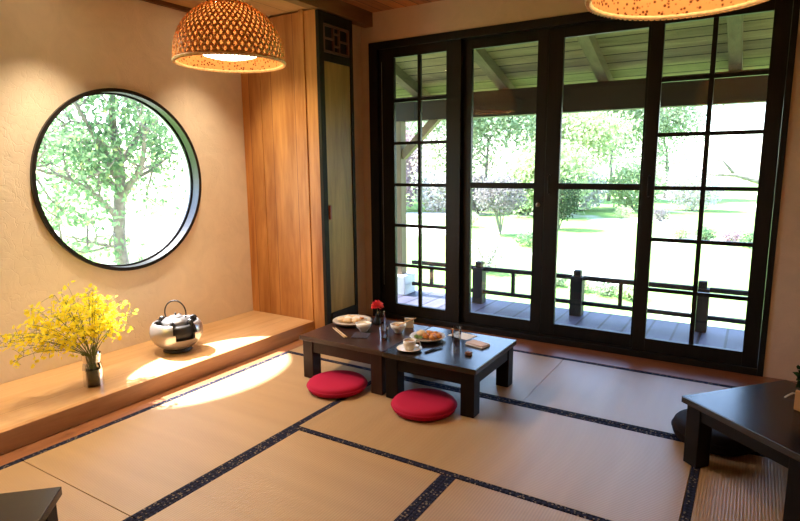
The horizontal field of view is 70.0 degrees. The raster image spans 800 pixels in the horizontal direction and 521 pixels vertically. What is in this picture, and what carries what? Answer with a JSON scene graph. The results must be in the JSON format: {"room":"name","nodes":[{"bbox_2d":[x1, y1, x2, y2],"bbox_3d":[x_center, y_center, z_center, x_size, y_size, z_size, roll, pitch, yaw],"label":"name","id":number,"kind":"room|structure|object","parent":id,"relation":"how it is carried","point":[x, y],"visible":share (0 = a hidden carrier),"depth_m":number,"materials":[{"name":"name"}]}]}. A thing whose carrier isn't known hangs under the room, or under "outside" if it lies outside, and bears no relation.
{"room":"cafe","nodes":[
{"label":"cafe","id":0,"kind":"room"},
{"bbox_2d":[0,0,252,383],"bbox_3d":[-2.485,-0.457,3.061,0.150,2.870,5.900,5,11,31],"label":"wall","id":1,"kind":"structure","parent":0,"point":[52,52],"depth_m":3.78,"materials":[{"name":"beige paint"}]},
{"bbox_2d":[30,88,201,270],"bbox_3d":[-1.896,-0.543,3.918,0.097,1.224,1.224,5,11,31],"label":"window","id":2,"kind":"structure","parent":1,"relation":"in","point":[190,154],"depth_m":4.06,"materials":[{"name":"black metal"}]},
{"bbox_2d":[141,0,191,12],"bbox_3d":[-2.636,-1.545,2.479,0.025,0.030,5.080,5,11,31],"label":"trim","id":3,"kind":"structure","parent":1,"relation":"attached to","point":[157,2],"depth_m":4.05,"materials":[{"name":"brown wood"}]},
{"bbox_2d":[162,0,359,26],"bbox_3d":[-2.140,-1.630,2.571,0.760,0.100,5.780,5,11,31],"label":"ceiling","id":4,"kind":"structure","parent":0,"point":[269,8],"depth_m":4.15,"materials":[{"name":"brown wood"}]},
{"bbox_2d":[352,24,365,314],"bbox_3d":[-0.699,-0.732,5.103,0.720,2.530,0.280,5,11,31],"label":"wall","id":5,"kind":"structure","parent":0,"point":[356,30],"depth_m":4.96,"materials":[{"name":"beige paint"}]},
{"bbox_2d":[0,314,372,465],"bbox_3d":[-1.795,0.930,2.796,0.120,0.030,5.780,5,11,31],"label":"trim","id":6,"kind":"structure","parent":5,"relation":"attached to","point":[43,443],"depth_m":3.24,"materials":[{"name":"brown wood"}]},
{"bbox_2d":[341,0,440,12],"bbox_3d":[0.028,-1.526,1.228,4.180,0.100,5.780,5,11,31],"label":"ceiling","id":7,"kind":"structure","parent":0,"point":[372,6],"depth_m":4.48,"materials":[{"name":"brown wood"}]},
{"bbox_2d":[171,0,285,72],"bbox_3d":[-0.967,-1.448,3.191,0.624,0.683,0.624,-7,11,-32],"label":"pendant lamp","id":8,"kind":"object","parent":7,"relation":"hanging from","point":[228,36],"visible":1,"depth_m":3.02,"materials":[{"name":"brown wicker"}]},
{"bbox_2d":[204,54,255,60],"bbox_3d":[-0.965,-1.196,3.233,0.317,0.095,0.317,5,11,31],"label":"diffuser","id":9,"kind":"object","parent":8,"relation":"attached to","point":[227,57],"depth_m":3.23,"materials":[{"name":"white plastic"}]},
{"bbox_2d":[585,0,768,20],"bbox_3d":[0.927,-1.213,1.804,0.624,0.723,0.624,1,10,6],"label":"pendant lamp","id":10,"kind":"object","parent":7,"relation":"hanging from","point":[635,10],"visible":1,"depth_m":2.12,"materials":[{"name":"brown wicker"}]},
{"bbox_2d":[36,172,758,329],"bbox_3d":[20.198,-4.562,37.812,180.000,0.100,160.000,5,11,31],"label":"ground","id":11,"kind":"structure","parent":0,"point":[604,244],"depth_m":13.43,"materials":[{"name":"green plant"}]},
{"bbox_2d":[41,98,121,182],"bbox_3d":[-7.297,-2.519,10.114,4.625,5.511,4.818,1,10,9],"label":"tree","id":12,"kind":"object","parent":11,"relation":"on","point":[65,117],"visible":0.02,"depth_m":10.47,"materials":[{"name":"green plant"}]},
{"bbox_2d":[36,94,185,264],"bbox_3d":[-3.153,-1.253,6.225,2.787,4.221,2.774,-5,10,-24],"label":"tree","id":13,"kind":"object","parent":11,"relation":"on","point":[113,160],"visible":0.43,"depth_m":5.98,"materials":[{"name":"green plant"}]},
{"bbox_2d":[406,168,417,209],"bbox_3d":[-0.344,-2.845,22.960,2.369,2.054,1.987,5,11,31],"label":"shrub","id":14,"kind":"object","parent":11,"relation":"on","point":[410,192],"visible":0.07,"depth_m":22.71,"materials":[{"name":"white plant"}]},
{"bbox_2d":[406,122,437,197],"bbox_3d":[-0.764,-4.285,23.578,4.633,4.666,4.662,-7,12,-34],"label":"tree","id":15,"kind":"object","parent":11,"relation":"on","point":[410,159],"visible":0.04,"depth_m":23.20,"materials":[{"name":"grey plant"}]},
{"bbox_2d":[406,122,438,153],"bbox_3d":[-0.531,-6.613,30.741,5.507,6.678,6.099,2,10,13],"label":"tree","id":16,"kind":"object","parent":11,"relation":"on","point":[407,122],"visible":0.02,"depth_m":31.30,"materials":[{"name":"grey plant"}]},
{"bbox_2d":[413,169,445,211],"bbox_3d":[1.473,-2.727,22.667,2.003,1.767,1.756,5,11,31],"label":"shrub","id":17,"kind":"object","parent":11,"relation":"on","point":[434,197],"visible":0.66,"depth_m":22.37,"materials":[{"name":"grey plant"}]},
{"bbox_2d":[411,120,509,179],"bbox_3d":[2.921,-5.724,25.704,6.170,6.530,5.434,-9,13,-43],"label":"tree","id":18,"kind":"object","parent":11,"relation":"on","point":[434,158],"visible":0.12,"depth_m":25.91,"materials":[{"name":"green plant"}]},
{"bbox_2d":[445,211,478,224],"bbox_3d":[1.861,-1.307,17.192,1.089,0.623,0.858,5,11,31],"label":"shrub","id":19,"kind":"object","parent":11,"relation":"on","point":[474,213],"visible":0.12,"depth_m":17.02,"materials":[{"name":"white plant"}]},
{"bbox_2d":[472,173,493,213],"bbox_3d":[2.695,-2.485,21.464,2.022,1.685,1.635,5,11,31],"label":"shrub","id":20,"kind":"object","parent":11,"relation":"on","point":[481,177],"visible":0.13,"depth_m":21.07,"materials":[{"name":"grey plant"}]},
{"bbox_2d":[472,231,508,272],"bbox_3d":[1.510,-0.144,9.852,0.720,0.743,0.689,5,11,31],"label":"shrub","id":21,"kind":"object","parent":11,"relation":"on","point":[479,249],"visible":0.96,"depth_m":9.77,"materials":[{"name":"white plant"}]},
{"bbox_2d":[422,115,564,209],"bbox_3d":[3.870,-5.451,23.378,6.103,6.725,5.583,5,11,31],"label":"tree","id":22,"kind":"object","parent":11,"relation":"on","point":[510,123],"visible":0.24,"depth_m":22.65,"materials":[{"name":"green plant"}]},
{"bbox_2d":[473,175,527,234],"bbox_3d":[2.661,-1.490,15.101,1.496,1.645,1.260,5,11,31],"label":"tree","id":23,"kind":"object","parent":11,"relation":"on","point":[506,201],"visible":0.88,"depth_m":14.91,"materials":[{"name":"grey plant"}]},
{"bbox_2d":[497,173,533,213],"bbox_3d":[4.509,-2.486,21.299,1.783,1.680,1.656,-2,10,-9],"label":"shrub","id":24,"kind":"object","parent":11,"relation":"on","point":[513,173],"visible":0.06,"depth_m":21.12,"materials":[{"name":"green plant"}]},
{"bbox_2d":[512,231,532,246],"bbox_3d":[3.050,-0.484,13.016,1.003,0.417,0.826,5,11,31],"label":"shrub","id":25,"kind":"object","parent":11,"relation":"on","point":[525,237],"visible":0.41,"depth_m":12.96,"materials":[{"name":"green plant"}]},
{"bbox_2d":[500,117,587,162],"bbox_3d":[7.458,-6.678,29.348,5.352,7.118,6.417,6,12,35],"label":"tree","id":26,"kind":"object","parent":11,"relation":"on","point":[508,149],"visible":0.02,"depth_m":28.95,"materials":[{"name":"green plant"}]},
{"bbox_2d":[479,116,616,219],"bbox_3d":[5.254,-2.787,20.562,4.910,4.736,4.385,5,11,31],"label":"tree","id":27,"kind":"object","parent":11,"relation":"on","point":[570,169],"visible":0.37,"depth_m":19.98,"materials":[{"name":"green plant"}]},
{"bbox_2d":[556,272,567,285],"bbox_3d":[2.388,0.284,8.768,0.402,0.274,0.404,5,11,31],"label":"shrub","id":28,"kind":"object","parent":11,"relation":"on","point":[560,281],"visible":0.26,"depth_m":8.67,"materials":[{"name":"green plant"}]},
{"bbox_2d":[558,178,583,229],"bbox_3d":[4.514,-1.614,16.166,1.362,1.510,1.283,5,11,31],"label":"shrub","id":29,"kind":"object","parent":11,"relation":"on","point":[565,208],"visible":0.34,"depth_m":15.96,"materials":[{"name":"green plant"}]},
{"bbox_2d":[510,109,643,202],"bbox_3d":[7.004,-4.616,23.097,4.745,5.133,5.620,-6,11,-31],"label":"tree","id":30,"kind":"object","parent":11,"relation":"on","point":[585,131],"visible":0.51,"depth_m":22.09,"materials":[{"name":"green plant"}]},
{"bbox_2d":[566,279,593,290],"bbox_3d":[2.656,0.349,8.401,0.395,0.267,0.462,5,11,31],"label":"shrub","id":31,"kind":"object","parent":11,"relation":"on","point":[587,284],"visible":0.16,"depth_m":8.36,"materials":[{"name":"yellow plant"}]},
{"bbox_2d":[571,168,609,210],"bbox_3d":[7.259,-2.830,22.635,2.166,1.874,1.783,5,11,31],"label":"shrub","id":32,"kind":"object","parent":11,"relation":"on","point":[598,192],"visible":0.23,"depth_m":22.25,"materials":[{"name":"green plant"}]},
{"bbox_2d":[591,282,618,296],"bbox_3d":[2.923,0.389,8.114,0.416,0.252,0.456,5,11,31],"label":"shrub","id":33,"kind":"object","parent":11,"relation":"on","point":[610,287],"visible":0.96,"depth_m":8.05,"materials":[{"name":"green plant"}]},
{"bbox_2d":[613,285,632,299],"bbox_3d":[3.146,0.434,7.842,0.430,0.270,0.422,5,11,31],"label":"shrub","id":34,"kind":"object","parent":11,"relation":"on","point":[628,295],"visible":0.52,"depth_m":7.81,"materials":[{"name":"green plant"}]},
{"bbox_2d":[614,205,633,218],"bbox_3d":[7.600,-1.633,19.357,0.692,0.519,0.775,5,11,31],"label":"shrub","id":35,"kind":"object","parent":11,"relation":"on","point":[624,211],"visible":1,"depth_m":19.31,"materials":[{"name":"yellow plant"}]},
{"bbox_2d":[605,162,667,210],"bbox_3d":[9.210,-2.901,22.338,2.285,1.942,1.984,5,11,31],"label":"shrub","id":36,"kind":"object","parent":11,"relation":"on","point":[631,175],"visible":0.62,"depth_m":22.12,"materials":[{"name":"green plant"}]},
{"bbox_2d":[580,108,696,200],"bbox_3d":[11.257,-6.508,28.639,6.715,6.968,5.983,5,11,31],"label":"tree","id":37,"kind":"object","parent":11,"relation":"on","point":[638,112],"visible":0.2,"depth_m":27.91,"materials":[{"name":"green plant"}]},
{"bbox_2d":[653,207,669,221],"bbox_3d":[8.334,-1.490,18.331,0.638,0.514,0.743,5,11,31],"label":"shrub","id":38,"kind":"object","parent":11,"relation":"on","point":[658,213],"visible":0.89,"depth_m":18.25,"materials":[{"name":"grey plant"}]},
{"bbox_2d":[620,105,724,198],"bbox_3d":[13.285,-6.489,29.382,5.155,6.641,6.393,-2,10,-11],"label":"tree","id":39,"kind":"object","parent":11,"relation":"on","point":[687,119],"visible":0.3,"depth_m":28.46,"materials":[{"name":"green plant"}]},
{"bbox_2d":[669,224,691,238],"bbox_3d":[6.928,-0.714,14.109,0.532,0.430,0.567,5,11,31],"label":"shrub","id":40,"kind":"object","parent":11,"relation":"on","point":[679,232],"visible":0.97,"depth_m":14.01,"materials":[{"name":"yellow plant"}]},
{"bbox_2d":[664,160,727,210],"bbox_3d":[11.385,-2.889,22.122,2.327,1.993,1.896,5,11,31],"label":"shrub","id":41,"kind":"object","parent":11,"relation":"on","point":[689,177],"visible":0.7,"depth_m":21.90,"materials":[{"name":"grey plant"}]},
{"bbox_2d":[692,226,716,239],"bbox_3d":[7.179,-0.623,13.484,0.573,0.435,0.613,5,11,31],"label":"shrub","id":42,"kind":"object","parent":11,"relation":"on","point":[707,235],"visible":0.63,"depth_m":13.38,"materials":[{"name":"green plant"}]},
{"bbox_2d":[717,226,741,241],"bbox_3d":[7.488,-0.535,12.949,0.559,0.476,0.638,5,11,31],"label":"shrub","id":43,"kind":"object","parent":11,"relation":"on","point":[728,236],"visible":0.77,"depth_m":12.87,"materials":[{"name":"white plant"}]},
{"bbox_2d":[707,158,758,183],"bbox_3d":[6.558,-0.861,10.291,2.017,1.962,0.234,6,11,33],"label":"bare tree","id":44,"kind":"object","parent":11,"relation":"on","point":[752,179],"visible":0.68,"depth_m":10.50,"materials":[{"name":"grey plant"}]},
{"bbox_2d":[739,230,753,248],"bbox_3d":[7.709,-0.459,12.449,0.555,0.439,0.613,5,11,31],"label":"shrub","id":45,"kind":"object","parent":11,"relation":"on","point":[745,238],"visible":0.23,"depth_m":12.45,"materials":[{"name":"green plant"}]},
{"bbox_2d":[361,0,799,381],"bbox_3d":[1.285,-0.664,4.108,5.140,2.870,0.120,5,11,31],"label":"wall","id":46,"kind":"structure","parent":0,"point":[782,353],"depth_m":3.93,"materials":[{"name":"beige paint"}]},
{"bbox_2d":[284,0,372,27],"bbox_3d":[-1.783,-1.640,2.345,0.080,0.212,5.780,5,11,31],"label":"trim","id":47,"kind":"structure","parent":46,"relation":"attached to","point":[360,17],"depth_m":4.41,"materials":[{"name":"brown wood"}]},
{"bbox_2d":[381,62,384,284],"bbox_3d":[-0.148,-0.723,4.933,0.005,1.900,0.006,5,11,31],"label":"door frame","id":48,"kind":"structure","parent":46,"relation":"attached to","point":[381,62],"depth_m":4.92,"materials":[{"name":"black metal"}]},
{"bbox_2d":[379,39,462,322],"bbox_3d":[0.166,-0.622,4.779,0.757,2.255,0.036,5,11,31],"label":"door","id":49,"kind":"structure","parent":46,"relation":"in","point":[453,49],"depth_m":4.75,"materials":[{"name":"black wood"}]},
{"bbox_2d":[460,29,549,333],"bbox_3d":[0.772,-0.571,4.443,0.715,2.255,0.066,5,11,31],"label":"door","id":50,"kind":"structure","parent":46,"relation":"in","point":[532,325],"depth_m":4.42,"materials":[{"name":"black wood"}]},
{"bbox_2d":[368,0,799,376],"bbox_3d":[1.053,-0.551,4.266,3.000,2.360,0.132,5,11,31],"label":"trim","id":51,"kind":"structure","parent":46,"relation":"attached to","point":[585,17],"depth_m":4.21,"materials":[{"name":"black wood"}]},
{"bbox_2d":[372,316,796,386],"bbox_3d":[1.488,0.704,3.977,4.200,0.032,0.280,5,11,31],"label":"trim","id":52,"kind":"structure","parent":46,"relation":"attached to","point":[734,379],"depth_m":3.89,"materials":[{"name":"brown wood"}]},
{"bbox_2d":[540,19,651,346],"bbox_3d":[1.390,-0.513,4.062,0.738,2.255,0.072,5,11,31],"label":"door","id":53,"kind":"structure","parent":46,"relation":"in","point":[548,326],"depth_m":4.15,"materials":[{"name":"black wood"}]},
{"bbox_2d":[632,0,792,367],"bbox_3d":[1.955,-0.451,3.665,0.755,2.255,0.072,5,11,31],"label":"door","id":54,"kind":"structure","parent":46,"relation":"in","point":[747,357],"depth_m":3.65,"materials":[{"name":"black wood"}]},
{"bbox_3d":[2.547,-1.689,4.285,7.700,0.635,1.800,5,11,31],"label":"porch roof","id":55,"kind":"structure","parent":46,"relation":"attached to","visible":0},
{"bbox_2d":[396,11,773,97],"bbox_3d":[2.555,-1.646,4.257,7.650,0.590,1.750,5,11,31],"label":"boards","id":56,"kind":"object","parent":55,"relation":"attached to","point":[688,45],"depth_m":4.74,"materials":[{"name":"wood"}]},
{"bbox_3d":[-0.306,1.128,1.896,5.020,0.090,5.780,5,11,31],"label":"floor","id":57,"kind":"structure","parent":0,"visible":0},
{"bbox_2d":[0,459,134,520],"bbox_3d":[-1.882,1.113,1.701,0.897,0.032,1.797,5,11,31],"label":"mat","id":58,"kind":"object","parent":57,"relation":"on","point":[74,504],"visible":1,"depth_m":2.40,"materials":[{"name":"beige wicker"}]},
{"bbox_2d":[0,310,313,454],"bbox_3d":[-2.314,0.892,2.726,0.697,0.136,5.028,5,11,31],"label":"platform","id":59,"kind":"object","parent":57,"relation":"on","point":[35,407],"visible":0.78,"depth_m":3.48,"materials":[{"name":"brown wood"}]},
{"bbox_2d":[81,350,103,387],"bbox_3d":[-1.777,0.627,3.299,0.106,0.190,0.106,5,11,31],"label":"glass vase","id":60,"kind":"object","parent":59,"relation":"on","point":[92,377],"visible":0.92,"depth_m":3.27,"materials":[{"name":"clear glass"}]},
{"bbox_2d":[0,280,138,369],"bbox_3d":[-1.878,0.381,3.165,0.402,0.582,0.781,6,11,33],"label":"flowering branches","id":61,"kind":"object","parent":60,"relation":"in","point":[92,331],"visible":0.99,"depth_m":3.15,"materials":[{"name":"yellow plant"}]},
{"bbox_2d":[149,313,202,353],"bbox_3d":[-1.528,0.501,3.908,0.345,0.233,0.346,5,11,31],"label":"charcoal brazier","id":62,"kind":"object","parent":59,"relation":"on","point":[174,340],"visible":0.91,"depth_m":3.80,"materials":[{"name":"polished silver metal"},{"name":"black iron"}]},
{"bbox_2d":[162,300,189,326],"bbox_3d":[-1.530,0.370,3.884,0.193,0.207,0.199,5,11,31],"label":"tea kettle","id":63,"kind":"object","parent":62,"relation":"in","point":[179,320],"visible":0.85,"depth_m":3.85,"materials":[{"name":"grey metal"}]},
{"bbox_2d":[162,315,189,326],"bbox_3d":[-1.528,0.426,3.896,0.193,0.092,0.193,5,11,31],"label":"lid","id":64,"kind":"object","parent":63,"relation":"on","point":[179,320],"depth_m":3.84,"materials":[{"name":"grey metal"}]},
{"bbox_2d":[20,352,370,518],"bbox_3d":[-0.935,0.853,3.209,0.897,0.032,1.797,5,11,31],"label":"mat","id":65,"kind":"object","parent":57,"relation":"on","point":[139,461],"visible":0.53,"depth_m":2.89,"materials":[{"name":"beige wicker"}]},
{"bbox_2d":[306,370,367,398],"bbox_3d":[-0.384,0.754,3.490,0.372,0.062,0.372,5,11,31],"label":"floor cushion","id":66,"kind":"object","parent":65,"relation":"on","point":[335,384],"visible":1,"depth_m":3.41,"materials":[{"name":"red fabric"}]},
{"bbox_2d":[300,317,430,394],"bbox_3d":[-0.217,0.598,3.753,0.635,0.280,0.590,5,11,31],"label":"table","id":67,"kind":"object","parent":65,"relation":"on","point":[325,340],"visible":0.65,"depth_m":3.56,"materials":[{"name":"brown wood"}]},
{"bbox_2d":[332,315,371,326],"bbox_3d":[-0.327,0.408,3.896,0.270,0.049,0.270,5,11,31],"label":"serving plate","id":68,"kind":"object","parent":67,"relation":"on","point":[345,320],"visible":0.88,"depth_m":3.88,"materials":[{"name":"white ceramic"}]},
{"bbox_2d":[351,332,369,338],"bbox_3d":[-0.249,0.475,3.620,0.100,0.006,0.100,1,10,9],"label":"folded napkin","id":69,"kind":"object","parent":67,"relation":"on","point":[363,335],"visible":1,"depth_m":3.61,"materials":[{"name":"grey fabric"}]},
{"bbox_2d":[356,321,370,331],"bbox_3d":[-0.237,0.433,3.719,0.104,0.056,0.104,5,11,31],"label":"rice bowl","id":70,"kind":"object","parent":67,"relation":"on","point":[363,326],"visible":1,"depth_m":3.70,"materials":[{"name":"beige ceramic"}]},
{"bbox_2d":[374,314,380,324],"bbox_3d":[-0.154,0.399,3.870,0.052,0.073,0.052,5,11,31],"label":"bud vase","id":71,"kind":"object","parent":67,"relation":"on","point":[377,321],"visible":1,"depth_m":3.85,"materials":[{"name":"black metal"}]},
{"bbox_2d":[371,300,383,314],"bbox_3d":[-0.152,0.338,3.864,0.091,0.152,0.090,5,11,31],"label":"carnation","id":72,"kind":"object","parent":71,"relation":"in","point":[377,304],"visible":1,"depth_m":3.84,"materials":[{"name":"red plant"}]},
{"bbox_2d":[379,325,388,340],"bbox_3d":[-0.099,0.448,3.534,0.060,0.085,0.060,5,11,31],"label":"water glass","id":73,"kind":"object","parent":67,"relation":"on","point":[380,327],"visible":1,"depth_m":3.52,"materials":[{"name":"clear glass"}]},
{"bbox_2d":[390,322,405,332],"bbox_3d":[-0.011,0.437,3.685,0.104,0.056,0.104,5,11,31],"label":"rice bowl","id":74,"kind":"object","parent":67,"relation":"on","point":[397,329],"visible":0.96,"depth_m":3.66,"materials":[{"name":"beige ceramic"}]},
{"bbox_2d":[405,318,413,327],"bbox_3d":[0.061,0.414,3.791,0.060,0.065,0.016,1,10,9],"label":"cup","id":75,"kind":"object","parent":67,"relation":"on","point":[410,324],"visible":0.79,"depth_m":3.78,"materials":[{"name":"beige ceramic"}]},
{"bbox_2d":[133,429,447,520],"bbox_3d":[-0.643,1.054,1.987,0.897,0.032,1.797,5,11,31],"label":"mat","id":76,"kind":"object","parent":57,"relation":"on","point":[298,475],"visible":0.91,"depth_m":2.42,"materials":[{"name":"beige wicker"}]},
{"bbox_2d":[0,487,61,520],"bbox_3d":[-1.353,0.961,1.547,0.620,0.310,0.620,-3,10,-12],"label":"table","id":77,"kind":"object","parent":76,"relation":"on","point":[38,504],"visible":1,"depth_m":1.79,"materials":[{"name":"black wood"}]},
{"bbox_2d":[241,9,357,329],"bbox_3d":[-0.831,-0.675,4.772,0.845,2.529,0.430,5,11,31],"label":"tall cabinet","id":78,"kind":"object","parent":57,"relation":"on","point":[298,118],"visible":0.8,"depth_m":4.57,"materials":[{"name":"brown wood"}]},
{"bbox_2d":[286,345,564,402],"bbox_3d":[0.158,0.694,4.107,1.797,0.032,0.897,5,11,31],"label":"mat","id":79,"kind":"object","parent":57,"relation":"on","point":[530,369],"visible":0.3,"depth_m":3.69,"materials":[{"name":"beige wicker"}]},
{"bbox_2d":[294,378,691,520],"bbox_3d":[0.450,0.895,2.885,1.797,0.032,0.897,5,11,31],"label":"mat","id":80,"kind":"object","parent":57,"relation":"on","point":[586,468],"visible":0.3,"depth_m":2.71,"materials":[{"name":"beige wicker"}]},
{"bbox_2d":[391,388,457,420],"bbox_3d":[0.134,0.800,3.185,0.372,0.062,0.372,5,11,31],"label":"floor cushion","id":81,"kind":"object","parent":80,"relation":"on","point":[418,404],"visible":1,"depth_m":3.11,"materials":[{"name":"red fabric"}]},
{"bbox_2d":[382,327,516,417],"bbox_3d":[0.308,0.647,3.432,0.590,0.280,0.610,5,11,31],"label":"table","id":82,"kind":"object","parent":80,"relation":"on","point":[449,363],"visible":0.82,"depth_m":3.26,"materials":[{"name":"black wood"}]},
{"bbox_2d":[397,344,421,351],"bbox_3d":[0.055,0.515,3.335,0.150,0.016,0.150,5,11,31],"label":"saucer","id":83,"kind":"object","parent":82,"relation":"on","point":[399,347],"visible":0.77,"depth_m":3.33,"materials":[{"name":"beige ceramic"}]},
{"bbox_2d":[403,338,420,350],"bbox_3d":[0.064,0.492,3.325,0.098,0.055,0.076,5,11,31],"label":"teacup","id":84,"kind":"object","parent":83,"relation":"on","point":[409,343],"visible":1,"depth_m":3.31,"materials":[{"name":"beige ceramic"}]},
{"bbox_2d":[409,330,445,341],"bbox_3d":[0.170,0.464,3.534,0.224,0.050,0.224,5,11,31],"label":"plate","id":85,"kind":"object","parent":82,"relation":"on","point":[421,335],"visible":0.99,"depth_m":3.52,"materials":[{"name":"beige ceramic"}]},
{"bbox_2d":[451,326,461,341],"bbox_3d":[0.345,0.451,3.482,0.064,0.090,0.064,5,11,31],"label":"water glass","id":86,"kind":"object","parent":82,"relation":"on","point":[460,328],"visible":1,"depth_m":3.47,"materials":[{"name":"clear glass"}]},
{"bbox_2d":[448,331,475,339],"bbox_3d":[0.394,0.474,3.604,0.150,0.002,0.110,8,13,43],"label":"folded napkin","id":87,"kind":"object","parent":82,"relation":"on","point":[465,336],"visible":0.93,"depth_m":3.60,"materials":[{"name":"white fabric"}]},
{"bbox_2d":[465,339,489,348],"bbox_3d":[0.464,0.498,3.415,0.080,0.016,0.130,-9,13,-43],"label":"folded napkin","id":88,"kind":"object","parent":82,"relation":"on","point":[475,343],"visible":1,"depth_m":3.39,"materials":[{"name":"beige fabric"}]},
{"bbox_2d":[405,476,590,520],"bbox_3d":[0.122,1.126,1.519,0.897,0.032,1.797,5,11,31],"label":"mat","id":89,"kind":"object","parent":57,"relation":"on","point":[454,499],"visible":1,"depth_m":2.27,"materials":[{"name":"beige wicker"}]},
{"bbox_2d":[521,358,766,457],"bbox_3d":[1.688,0.837,3.171,1.797,0.032,0.897,5,11,31],"label":"mat","id":90,"kind":"object","parent":57,"relation":"on","point":[642,400],"visible":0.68,"depth_m":3.38,"materials":[{"name":"beige wicker"}]},
{"bbox_2d":[671,409,753,455],"bbox_3d":[1.542,0.834,2.797,0.388,0.099,0.388,5,11,31],"label":"floor cushion","id":91,"kind":"object","parent":90,"relation":"on","point":[721,444],"visible":0.28,"depth_m":2.64,"materials":[{"name":"black fabric"}]},
{"bbox_2d":[680,453,787,520],"bbox_3d":[1.361,1.068,1.805,0.897,0.032,1.797,5,11,31],"label":"mat","id":92,"kind":"object","parent":57,"relation":"on","point":[749,487],"visible":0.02,"depth_m":2.37,"materials":[{"name":"beige wicker"}]},
{"bbox_2d":[681,380,799,520],"bbox_3d":[1.656,0.791,2.408,0.620,0.310,0.600,-3,10,-17],"label":"table","id":93,"kind":"object","parent":92,"relation":"on","point":[759,417],"visible":0.91,"depth_m":2.41,"materials":[{"name":"black wood"}]},
{"bbox_2d":[794,388,799,411],"bbox_3d":[1.728,0.590,2.381,0.100,0.094,0.100,-3,10,-17],"label":"pot","id":94,"kind":"object","parent":93,"relation":"on","point":[797,392],"visible":1,"depth_m":2.40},
{"bbox_2d":[793,365,799,387],"bbox_3d":[1.727,0.487,2.361,0.168,0.166,0.170,5,11,31],"label":"potted shrub","id":95,"kind":"object","parent":94,"relation":"in","point":[797,374],"visible":1,"depth_m":2.38,"materials":[{"name":"green plant"}]},
{"bbox_3d":[1.579,0.860,5.015,9.700,0.420,1.230,5,11,31],"label":"porch base","id":96,"kind":"object","parent":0,"visible":0},
{"bbox_2d":[398,290,743,349],"bbox_3d":[1.590,0.625,4.997,9.700,0.050,1.320,5,11,31],"label":"porch deck","id":97,"kind":"object","parent":96,"relation":"on","point":[721,337],"visible":0.11,"depth_m":5.20,"materials":[{"name":"grey wood"}]},
{"bbox_2d":[396,119,440,294],"bbox_3d":[0.159,-0.588,6.235,0.646,1.958,0.240,5,11,31],"label":"porch post","id":98,"kind":"object","parent":97,"relation":"on","point":[405,279],"visible":0.52,"depth_m":6.27,"materials":[{"name":"brown wood"}]},
{"bbox_2d":[396,85,766,121],"bbox_3d":[2.687,-1.308,4.525,7.650,0.120,0.120,5,11,31],"label":"beam","id":99,"kind":"structure","parent":98,"relation":"on","point":[746,94],"depth_m":4.98,"materials":[{"name":"wood"}]},
{"bbox_2d":[396,68,768,109],"bbox_3d":[2.686,-1.429,4.505,7.650,0.125,0.100,5,11,31],"label":"beam","id":100,"kind":"structure","parent":99,"relation":"on","point":[629,86],"depth_m":5.01,"materials":[{"name":"brown wood"}]},
{"bbox_2d":[396,64,429,96],"bbox_3d":[0.046,-1.820,5.772,0.090,0.644,1.700,5,11,31],"label":"rafter","id":101,"kind":"object","parent":100,"relation":"on","point":[403,79],"visible":0.29,"depth_m":5.78,"materials":[{"name":"beige wood"}]},
{"bbox_2d":[474,48,515,89],"bbox_3d":[0.863,-1.743,5.272,0.090,0.644,1.700,5,11,31],"label":"rafter","id":102,"kind":"object","parent":100,"relation":"on","point":[482,58],"visible":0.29,"depth_m":5.19,"materials":[{"name":"wood"}]},
{"bbox_2d":[576,35,613,81],"bbox_3d":[1.654,-1.669,4.789,0.090,0.644,1.700,5,11,31],"label":"rafter","id":103,"kind":"object","parent":100,"relation":"on","point":[589,45],"visible":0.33,"depth_m":4.67,"materials":[{"name":"wood"}]},
{"bbox_2d":[727,15,743,70],"bbox_3d":[2.509,-1.589,4.266,0.090,0.644,1.700,5,11,31],"label":"rafter","id":104,"kind":"object","parent":100,"relation":"on","point":[734,23],"visible":0.44,"depth_m":4.11,"materials":[{"name":"wood"}]},
{"bbox_2d":[472,261,485,303],"bbox_3d":[0.827,0.225,5.957,0.110,0.435,0.110,5,11,31],"label":"railing post","id":105,"kind":"object","parent":97,"relation":"on","point":[478,273],"visible":0.97,"depth_m":5.92,"materials":[{"name":"black wood"}]},
{"bbox_2d":[412,260,474,291],"bbox_3d":[0.461,0.164,6.176,0.748,0.280,0.044,5,11,31],"label":"railing section","id":106,"kind":"object","parent":105,"relation":"attached to","point":[428,263],"visible":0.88,"depth_m":6.23,"materials":[{"name":"black wood"}]},
{"bbox_2d":[483,266,572,303],"bbox_3d":[1.256,0.238,5.689,0.898,0.280,0.044,5,11,31],"label":"railing section","id":107,"kind":"object","parent":105,"relation":"attached to","point":[513,272],"visible":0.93,"depth_m":5.74,"materials":[{"name":"black wood"}]},
{"bbox_2d":[569,269,584,316],"bbox_3d":[1.686,0.305,5.431,0.110,0.435,0.110,5,11,31],"label":"railing post","id":108,"kind":"object","parent":97,"relation":"on","point":[577,284],"visible":0.95,"depth_m":5.39,"materials":[{"name":"black wood"}]},
{"bbox_2d":[582,276,692,317],"bbox_3d":[2.132,0.320,5.154,0.938,0.280,0.044,5,11,31],"label":"railing section","id":109,"kind":"object","parent":108,"relation":"attached to","point":[620,282],"visible":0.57,"depth_m":5.18,"materials":[{"name":"black wood"}]},
{"bbox_2d":[695,280,709,332],"bbox_3d":[2.579,0.389,4.885,0.110,0.435,0.110,5,11,31],"label":"railing post","id":110,"kind":"object","parent":97,"relation":"on","point":[702,308],"visible":0.76,"depth_m":4.84,"materials":[{"name":"black wood"}]},
{"bbox_2d":[707,287,747,323],"bbox_3d":[3.025,0.404,4.608,0.938,0.280,0.044,5,11,31],"label":"railing section","id":111,"kind":"object","parent":110,"relation":"attached to","point":[712,289],"visible":0.31,"depth_m":4.76,"materials":[{"name":"black wood"}]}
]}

